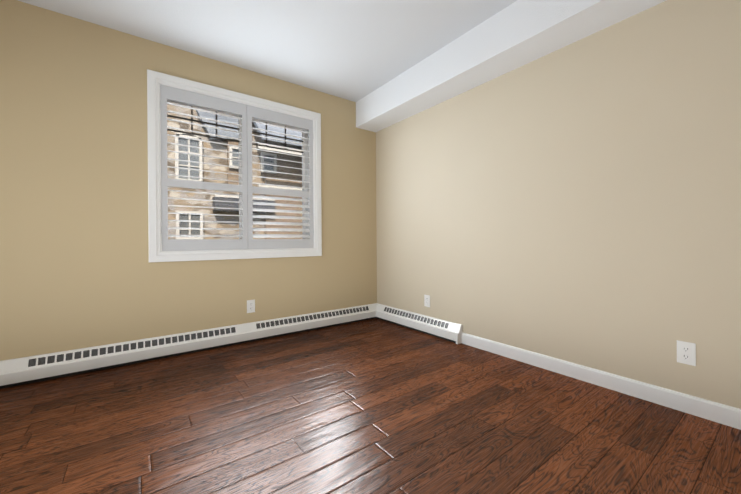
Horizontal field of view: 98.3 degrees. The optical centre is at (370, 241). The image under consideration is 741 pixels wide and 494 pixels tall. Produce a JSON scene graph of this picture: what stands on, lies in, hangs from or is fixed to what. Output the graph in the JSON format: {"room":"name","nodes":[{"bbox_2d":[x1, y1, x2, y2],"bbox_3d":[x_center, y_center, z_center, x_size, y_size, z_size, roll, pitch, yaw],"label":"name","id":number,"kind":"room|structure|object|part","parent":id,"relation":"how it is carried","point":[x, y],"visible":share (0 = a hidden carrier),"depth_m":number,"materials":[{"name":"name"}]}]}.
{"room":"empty bedroom","nodes":[
{"label":"empty bedroom","id":0,"kind":"room"},
{"bbox_2d":[0,0,376,360],"bbox_3d":[-1.629,-0.322,2.622,4.473,2.440,0.200,-1,0,-36],"label":"wall","id":1,"kind":"structure","parent":0,"point":[78,270],"depth_m":2.32,"materials":[{"name":"beige paint"}]},
{"bbox_2d":[147,69,321,261],"bbox_3d":[-1.155,-0.578,2.943,1.468,1.467,0.197,-1,0,-36],"label":"window","id":2,"kind":"structure","parent":1,"relation":"in","point":[155,79],"depth_m":2.80,"materials":[{"name":"white wood"}]},
{"bbox_3d":[-1.200,-0.578,3.004,1.218,1.217,0.004,-1,0,-36],"label":"glass","id":3,"kind":"part","parent":2,"relation":"part of","materials":[{"name":"clear glass"}]},
{"bbox_2d":[160,84,313,250],"bbox_3d":[-1.114,-0.578,2.888,1.306,1.297,0.063,-1,0,-36],"label":"window shutters","id":4,"kind":"object","parent":2,"relation":"attached to","point":[247,114],"visible":1,"depth_m":2.85,"materials":[{"name":"grey wood"}]},
{"bbox_3d":[-1.193,-0.578,2.994,1.308,1.307,0.070,-1,0,-36],"label":"frame","id":5,"kind":"part","parent":2,"relation":"part of","materials":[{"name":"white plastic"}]},
{"bbox_2d":[247,300,254,312],"bbox_3d":[-1.081,0.587,2.896,0.070,0.114,0.007,-1,0,-36],"label":"electrical outlet","id":6,"kind":"object","parent":1,"relation":"attached to","point":[250,306],"visible":1,"depth_m":2.89,"materials":[{"name":"white plastic"}]},
{"bbox_2d":[18,0,516,101],"bbox_3d":[-0.136,-1.606,0.581,4.473,0.120,5.262,-1,0,-36],"label":"ceiling","id":7,"kind":"structure","parent":0,"point":[354,50],"depth_m":2.35,"materials":[{"name":"white paint"}]},
{"bbox_2d":[356,0,666,131],"bbox_3d":[1.392,-1.419,1.706,0.280,0.282,4.862,-1,0,-36],"label":"bulkhead","id":8,"kind":"object","parent":7,"relation":"attached to","point":[515,35],"visible":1,"depth_m":2.27,"materials":[{"name":"white paint"}]},
{"bbox_2d":[0,318,740,493],"bbox_3d":[-0.119,0.944,0.588,4.473,0.100,5.262,-1,0,-36],"label":"floor","id":9,"kind":"structure","parent":0,"point":[375,406],"depth_m":1.52,"materials":[{"name":"brown wood"}]},
{"bbox_2d":[0,303,461,388],"bbox_3d":[-0.833,0.812,2.326,3.155,0.163,1.214,-1,0,-36],"label":"heater","id":10,"kind":"object","parent":9,"relation":"on","point":[27,370],"visible":1,"depth_m":2.59,"materials":[{"name":"white metal"}]},
{"bbox_2d":[376,0,740,408],"bbox_3d":[1.651,-0.341,1.772,0.200,2.440,5.062,-1,0,-36],"label":"wall","id":11,"kind":"structure","parent":0,"point":[578,202],"depth_m":1.97,"materials":[{"name":"beige paint"}]},
{"bbox_2d":[424,295,429,306],"bbox_3d":[0.549,0.577,3.104,0.007,0.114,0.070,-1,0,-36],"label":"electrical outlet","id":12,"kind":"object","parent":11,"relation":"attached to","point":[426,300],"visible":1,"depth_m":3.10,"materials":[{"name":"white plastic"}]},
{"bbox_2d":[462,332,740,429],"bbox_3d":[1.875,0.832,1.303,0.013,0.093,3.646,-1,0,-36],"label":"baseboard","id":13,"kind":"structure","parent":11,"relation":"attached to","point":[724,414],"depth_m":1.86,"materials":[{"name":"white wood"}]},
{"bbox_2d":[677,340,695,365],"bbox_3d":[1.623,0.574,1.647,0.007,0.114,0.070,-1,0,-36],"label":"electrical outlet","id":14,"kind":"object","parent":11,"relation":"attached to","point":[686,352],"visible":1,"depth_m":1.64,"materials":[{"name":"white plastic"}]},
{"label":"outside","id":15,"kind":"structure","parent":0,"visible":0},
{"bbox_2d":[167,104,301,238],"bbox_3d":[-3.373,0.095,6.111,30.000,10.008,7.388,-1,0,-36],"label":"buildings","id":16,"kind":"structure","parent":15,"point":[196,173],"depth_m":8.26,"materials":[{"name":"brown stone"}]}
]}

